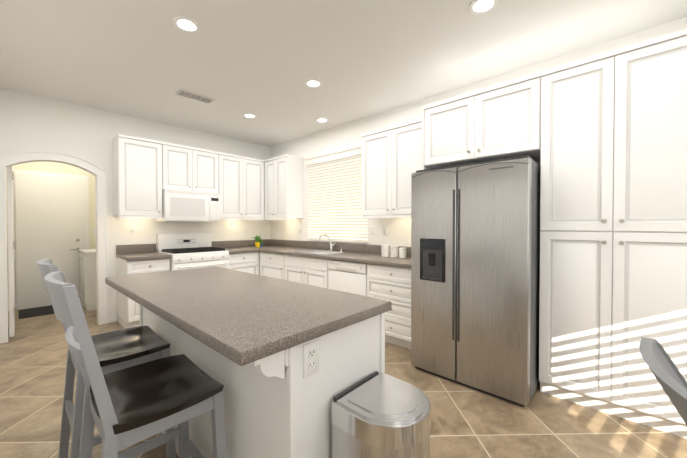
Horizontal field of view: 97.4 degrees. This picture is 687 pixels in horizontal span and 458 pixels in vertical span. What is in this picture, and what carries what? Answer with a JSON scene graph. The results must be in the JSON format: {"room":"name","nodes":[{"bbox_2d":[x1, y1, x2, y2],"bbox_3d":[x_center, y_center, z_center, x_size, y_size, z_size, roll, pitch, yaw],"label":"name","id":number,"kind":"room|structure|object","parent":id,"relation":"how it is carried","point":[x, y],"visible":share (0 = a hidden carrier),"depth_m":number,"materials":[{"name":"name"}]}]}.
{"room":"kitchen","nodes":[
{"label":"kitchen","id":0,"kind":"room"},
{"bbox_2d":[6,162,95,310],"bbox_3d":[-4.621,-0.164,4.884,0.120,2.740,1.170,1,1,43],"label":"wall","id":1,"kind":"structure","parent":0,"point":[55,167],"depth_m":4.93,"materials":[{"name":"beige paint"}]},
{"bbox_2d":[15,173,84,309],"bbox_3d":[-4.599,0.188,4.766,0.071,2.030,0.780,1,1,43],"label":"hall door","id":2,"kind":"structure","parent":1,"relation":"in","point":[49,217],"depth_m":4.70,"materials":[{"name":"white wood"}]},
{"bbox_2d":[0,88,269,322],"bbox_3d":[-2.594,-0.159,4.493,0.120,2.740,3.660,1,1,43],"label":"wall","id":3,"kind":"structure","parent":0,"point":[29,122],"depth_m":3.92,"materials":[{"name":"white paint"}]},
{"bbox_2d":[7,166,15,336],"bbox_3d":[-4.003,0.217,3.647,0.778,1.990,0.050,1,1,43],"label":"door leaf","id":4,"kind":"structure","parent":3,"relation":"in","point":[11,243],"depth_m":3.39,"materials":[{"name":"white wood"}]},
{"bbox_2d":[0,151,107,343],"bbox_3d":[-3.378,0.162,3.546,0.030,2.122,0.964,1,1,43],"label":"trim","id":5,"kind":"structure","parent":3,"relation":"attached to","point":[19,157],"depth_m":3.53,"materials":[{"name":"white wood"}]},
{"bbox_2d":[130,225,135,233],"bbox_3d":[-2.867,0.006,4.106,0.008,0.114,0.070,1,1,43],"label":"electrical outlet","id":6,"kind":"object","parent":3,"relation":"attached to","point":[132,229],"visible":1,"depth_m":4.11,"materials":[{"name":"white plastic"}]},
{"bbox_2d":[113,134,164,218],"bbox_3d":[-2.728,-0.670,4.011,0.328,1.005,0.483,1,1,43],"label":"upper cabinet","id":7,"kind":"object","parent":3,"relation":"attached to","point":[138,163],"depth_m":3.88,"materials":[{"name":"white wood"}]},
{"bbox_2d":[116,239,267,254],"bbox_3d":[-2.183,0.262,4.833,0.020,0.119,2.364,1,1,43],"label":"backsplash","id":8,"kind":"structure","parent":3,"relation":"attached to","point":[120,249],"depth_m":4.28,"materials":[{"name":"grey stone"}]},
{"bbox_2d":[165,142,220,195],"bbox_3d":[-2.299,-0.862,4.469,0.328,0.633,0.770,1,1,43],"label":"upper cabinet","id":9,"kind":"object","parent":3,"relation":"attached to","point":[187,168],"depth_m":4.36,"materials":[{"name":"white wood"}]},
{"bbox_2d":[156,189,219,221],"bbox_3d":[-2.272,-0.322,4.450,0.398,0.432,0.756,1,1,43],"label":"microwave","id":10,"kind":"object","parent":9,"relation":"attached to","point":[183,206],"visible":1,"depth_m":4.27,"materials":[{"name":"white"}]},
{"bbox_2d":[220,152,264,219],"bbox_3d":[-1.763,-0.683,5.046,0.328,1.005,0.798,1,1,43],"label":"upper cabinet","id":11,"kind":"object","parent":3,"relation":"attached to","point":[242,197],"depth_m":4.92,"materials":[{"name":"white wood"}]},
{"bbox_2d":[0,304,686,457],"bbox_3d":[-1.121,1.283,0.774,10.870,0.050,7.120,1,1,43],"label":"floor","id":12,"kind":"structure","parent":0,"point":[467,422],"depth_m":1.97,"materials":[{"name":"tile"}]},
{"bbox_2d":[19,305,53,318],"bbox_3d":[-4.401,1.205,4.492,0.580,0.012,0.590,1,1,43],"label":"door mat","id":13,"kind":"object","parent":12,"relation":"on","point":[34,312],"visible":0.64,"depth_m":4.39,"materials":[{"name":"grey"}]},
{"bbox_2d":[78,249,96,310],"bbox_3d":[-3.934,0.770,4.812,0.740,0.875,0.366,1,1,43],"label":"base cabinet","id":14,"kind":"object","parent":12,"relation":"on","point":[87,275],"visible":0.6,"depth_m":4.51,"materials":[{"name":"white wood"}]},
{"bbox_2d":[37,259,175,457],"bbox_3d":[-1.246,0.700,1.593,0.470,1.095,0.512,1,1,43],"label":"stool","id":15,"kind":"object","parent":12,"relation":"on","point":[116,350],"visible":0.65,"depth_m":1.58,"materials":[{"name":"grey paint"}]},
{"bbox_2d":[44,271,225,457],"bbox_3d":[-0.792,0.706,1.171,0.470,1.095,0.512,1,1,43],"label":"stool","id":16,"kind":"object","parent":12,"relation":"on","point":[127,407],"visible":1,"depth_m":1.12,"materials":[{"name":"grey paint"}]},
{"bbox_2d":[116,255,169,328],"bbox_3d":[-2.618,0.795,3.948,0.598,0.844,0.457,1,1,43],"label":"base cabinet","id":17,"kind":"object","parent":12,"relation":"on","point":[128,310],"depth_m":3.70,"materials":[{"name":"white wood"}]},
{"bbox_2d":[120,251,170,262],"bbox_3d":[-2.607,0.352,3.930,0.632,0.039,0.461,1,1,43],"label":"countertop","id":18,"kind":"structure","parent":17,"relation":"on","point":[139,254],"depth_m":3.81,"materials":[{"name":"grey stone"}]},
{"bbox_2d":[157,232,228,270],"bbox_3d":[-2.148,0.637,4.347,0.737,1.151,0.750,1,1,43],"label":"range","id":19,"kind":"object","parent":12,"relation":"on","point":[189,250],"visible":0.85,"depth_m":4.29,"materials":[{"name":"white metal"}]},
{"bbox_2d":[229,251,259,274],"bbox_3d":[-1.759,0.784,4.871,0.598,0.844,0.525,1,1,43],"label":"base cabinet","id":20,"kind":"object","parent":12,"relation":"on","point":[249,262],"depth_m":4.71,"materials":[{"name":"white wood"}]},
{"bbox_2d":[217,247,259,254],"bbox_3d":[-1.539,0.338,5.076,0.632,0.039,1.133,1,1,43],"label":"countertop","id":21,"kind":"structure","parent":20,"relation":"on","point":[232,250],"depth_m":4.75,"materials":[{"name":"grey stone"}]},
{"bbox_2d":[252,235,263,246],"bbox_3d":[-1.489,0.209,5.267,0.181,0.214,0.234,1,1,43],"label":"plant","id":22,"kind":"object","parent":21,"relation":"on","point":[257,242],"visible":1,"depth_m":5.24,"materials":[{"name":"green plant"}]},
{"bbox_2d":[124,294,384,457],"bbox_3d":[-0.666,0.808,1.719,1.715,0.877,0.657,1,1,42],"label":"kitchen island","id":23,"kind":"object","parent":12,"relation":"on","point":[271,411],"depth_m":1.16,"materials":[{"name":"white"}]},
{"bbox_2d":[105,266,390,369],"bbox_3d":[-0.684,0.347,1.697,1.764,0.042,0.750,1,1,42],"label":"island countertop","id":24,"kind":"structure","parent":23,"relation":"on","point":[245,318],"depth_m":1.29,"materials":[{"name":"grey stone"}]},
{"bbox_2d":[303,340,318,377],"bbox_3d":[-0.112,0.454,1.059,0.008,0.114,0.070,1,1,42],"label":"outlet","id":25,"kind":"object","parent":23,"relation":"attached to","point":[310,358],"visible":1,"depth_m":1.05,"materials":[{"name":"white plastic"}]},
{"bbox_2d":[260,251,283,279],"bbox_3d":[-0.903,0.784,4.854,0.657,0.844,0.598,1,1,43],"label":"base cabinet","id":26,"kind":"object","parent":12,"relation":"on","point":[272,266],"depth_m":4.63,"materials":[{"name":"white wood"}]},
{"bbox_2d":[284,255,339,288],"bbox_3d":[-0.331,0.791,4.321,0.907,0.844,0.598,1,1,43],"label":"base cabinet","id":27,"kind":"object","parent":12,"relation":"on","point":[306,262],"depth_m":4.07,"materials":[{"name":"white wood"}]},
{"bbox_2d":[328,260,367,295],"bbox_3d":[0.219,0.800,3.784,0.610,0.840,0.579,1,1,43],"label":"dishwasher","id":28,"kind":"object","parent":12,"relation":"on","point":[347,277],"visible":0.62,"depth_m":3.55,"materials":[{"name":"white metal"}]},
{"bbox_2d":[332,371,430,457],"bbox_3d":[0.176,0.940,1.121,0.332,0.628,0.316,1,1,42],"label":"trash can","id":29,"kind":"object","parent":12,"relation":"on","point":[375,414],"visible":1,"depth_m":1.04,"materials":[{"name":"grey metal"}]},
{"bbox_2d":[366,263,410,349],"bbox_3d":[0.709,0.803,3.353,0.673,0.844,0.598,1,1,43],"label":"base cabinet","id":30,"kind":"object","parent":12,"relation":"on","point":[393,284],"depth_m":3.12,"materials":[{"name":"white wood"}]},
{"bbox_2d":[260,247,410,266],"bbox_3d":[-0.096,0.350,4.073,2.843,0.039,0.633,1,1,43],"label":"countertop","id":31,"kind":"structure","parent":30,"relation":"on","point":[350,256],"depth_m":3.71,"materials":[{"name":"grey stone"}]},
{"bbox_2d":[308,251,343,254],"bbox_3d":[-0.344,0.428,4.303,0.744,0.208,0.424,1,1,43],"label":"sink","id":32,"kind":"object","parent":31,"relation":"in","point":[309,252],"depth_m":4.39,"materials":[{"name":"silver metal"}]},
{"bbox_2d":[318,234,341,251],"bbox_3d":[-0.187,0.199,4.331,0.243,0.258,0.286,1,1,43],"label":"faucet","id":33,"kind":"object","parent":31,"relation":"on","point":[331,245],"visible":1,"depth_m":4.44,"materials":[{"name":"silver metal"}]},
{"bbox_2d":[381,244,389,256],"bbox_3d":[0.519,0.260,3.702,0.104,0.150,0.106,1,1,43],"label":"canister","id":34,"kind":"object","parent":31,"relation":"on","point":[385,250],"visible":1,"depth_m":3.66,"materials":[{"name":"ceramic"}]},
{"bbox_2d":[390,246,398,256],"bbox_3d":[0.610,0.269,3.617,0.094,0.136,0.096,1,1,43],"label":"canister","id":35,"kind":"object","parent":31,"relation":"on","point":[393,251],"visible":1,"depth_m":3.58,"materials":[{"name":"ceramic"}]},
{"bbox_2d":[399,248,405,257],"bbox_3d":[0.694,0.277,3.539,0.084,0.120,0.086,1,1,43],"label":"canister","id":36,"kind":"object","parent":31,"relation":"on","point":[402,252],"visible":1,"depth_m":3.50,"materials":[{"name":"ceramic"}]},
{"bbox_2d":[411,155,540,406],"bbox_3d":[1.200,0.359,2.651,0.903,1.750,0.850,1,1,43],"label":"fridge","id":37,"kind":"object","parent":12,"relation":"on","point":[475,257],"visible":1,"depth_m":2.28,"materials":[{"name":"grey metal"}]},
{"bbox_2d":[539,29,686,438],"bbox_3d":[1.942,0.045,2.168,0.810,2.390,0.636,1,1,43],"label":"pantry cabinet","id":38,"kind":"object","parent":12,"relation":"on","point":[613,231],"visible":1,"depth_m":1.95,"materials":[{"name":"white wood"}]},
{"bbox_2d":[639,337,686,424],"bbox_3d":[0.833,0.760,0.409,0.619,1.005,0.470,0,1,33],"label":"chair","id":39,"kind":"object","parent":12,"relation":"on","point":[671,380],"visible":1,"depth_m":0.57,"materials":[{"name":"grey paint"}]},
{"bbox_2d":[0,0,686,146],"bbox_3d":[-0.820,-1.538,2.822,8.470,0.060,3.660,1,1,43],"label":"ceiling","id":40,"kind":"structure","parent":0,"point":[263,61],"depth_m":2.54,"materials":[{"name":"white paint"}]},
{"bbox_2d":[173,16,199,32],"bbox_3d":[-1.149,-1.495,2.213,0.180,0.008,0.180,1,1,43],"label":"recessed light","id":41,"kind":"object","parent":40,"relation":"in","point":[186,24],"visible":1,"depth_m":2.21,"materials":[{"name":"white"}]},
{"bbox_2d":[175,89,214,103],"bbox_3d":[-1.688,-1.507,3.453,0.170,0.016,0.380,1,1,43],"label":"ceiling vent","id":42,"kind":"object","parent":40,"relation":"in","point":[193,96],"visible":1,"depth_m":3.43,"materials":[{"name":"silver metal"}]},
{"bbox_2d":[243,113,256,117],"bbox_3d":[-1.256,-1.518,4.049,0.180,0.008,0.180,1,1,43],"label":"recessed light","id":43,"kind":"object","parent":40,"relation":"in","point":[248,115],"visible":0.98,"depth_m":4.04,"materials":[{"name":"white"}]},
{"bbox_2d":[305,79,321,87],"bbox_3d":[-0.311,-1.507,3.127,0.180,0.008,0.180,1,1,43],"label":"recessed light","id":44,"kind":"object","parent":40,"relation":"in","point":[313,83],"visible":1,"depth_m":3.12,"materials":[{"name":"white"}]},
{"bbox_2d":[316,118,327,122],"bbox_3d":[-0.300,-1.521,4.224,0.180,0.008,0.180,1,1,43],"label":"recessed light","id":45,"kind":"object","parent":40,"relation":"in","point":[322,120],"visible":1,"depth_m":4.22,"materials":[{"name":"white"}]},
{"bbox_2d":[469,0,497,14],"bbox_3d":[0.932,-1.493,2.010,0.180,0.008,0.180,1,1,43],"label":"recessed light","id":46,"kind":"object","parent":40,"relation":"in","point":[477,7],"visible":1,"depth_m":2.02,"materials":[{"name":"white"}]},
{"bbox_2d":[270,17,686,246],"bbox_3d":[1.071,-0.146,3.497,6.600,2.740,0.120,1,1,43],"label":"wall","id":47,"kind":"structure","parent":0,"point":[344,136],"depth_m":3.89,"materials":[{"name":"white paint"}]},
{"bbox_2d":[265,154,302,219],"bbox_3d":[-1.017,-0.684,5.127,0.647,1.005,0.328,1,1,43],"label":"upper cabinet","id":48,"kind":"object","parent":47,"relation":"attached to","point":[283,174],"depth_m":4.94,"materials":[{"name":"white wood"}]},
{"bbox_2d":[304,145,367,242],"bbox_3d":[-0.132,-0.479,4.469,1.310,1.320,0.088,1,1,43],"label":"window blinds","id":49,"kind":"object","parent":47,"relation":"attached to","point":[334,194],"visible":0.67,"depth_m":4.45,"materials":[{"name":"white plastic"}]},
{"bbox_2d":[268,239,410,254],"bbox_3d":[-0.112,0.266,4.506,3.457,0.119,0.020,1,1,43],"label":"backsplash","id":50,"kind":"structure","parent":47,"relation":"attached to","point":[368,249],"depth_m":4.50,"materials":[{"name":"grey stone"}]},
{"bbox_2d":[370,226,373,234],"bbox_3d":[0.383,0.017,4.051,0.070,0.114,0.008,1,1,43],"label":"electrical outlet","id":51,"kind":"object","parent":47,"relation":"attached to","point":[372,230],"visible":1,"depth_m":4.05,"materials":[{"name":"white plastic"}]},
{"bbox_2d":[383,226,387,234],"bbox_3d":[0.543,0.019,3.901,0.070,0.114,0.008,1,1,43],"label":"electrical outlet","id":52,"kind":"object","parent":47,"relation":"attached to","point":[385,230],"visible":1,"depth_m":3.90,"materials":[{"name":"white plastic"}]},
{"bbox_2d":[361,119,428,215],"bbox_3d":[0.689,-0.664,3.537,0.978,1.005,0.328,1,1,43],"label":"upper cabinet","id":53,"kind":"object","parent":47,"relation":"attached to","point":[390,155],"depth_m":3.46,"materials":[{"name":"white wood"}]},
{"bbox_2d":[421,72,540,168],"bbox_3d":[1.311,-0.877,2.763,0.936,0.560,0.608,1,1,43],"label":"upper cabinet","id":54,"kind":"object","parent":47,"relation":"attached to","point":[499,121],"depth_m":2.50,"materials":[{"name":"white wood"}]},
{"bbox_3d":[-1.343,-0.114,0.907,6.600,2.740,0.120,1,1,43],"label":"wall","id":55,"kind":"structure","parent":0,"visible":0},
{"bbox_2d":[108,314,116,322],"bbox_3d":[-1.526,1.198,2.011,8.350,0.090,1.220,1,1,43],"label":"baseboard","id":56,"kind":"structure","parent":55,"relation":"attached to","point":[112,318],"depth_m":3.95,"materials":[{"name":"white wood"}]}
]}

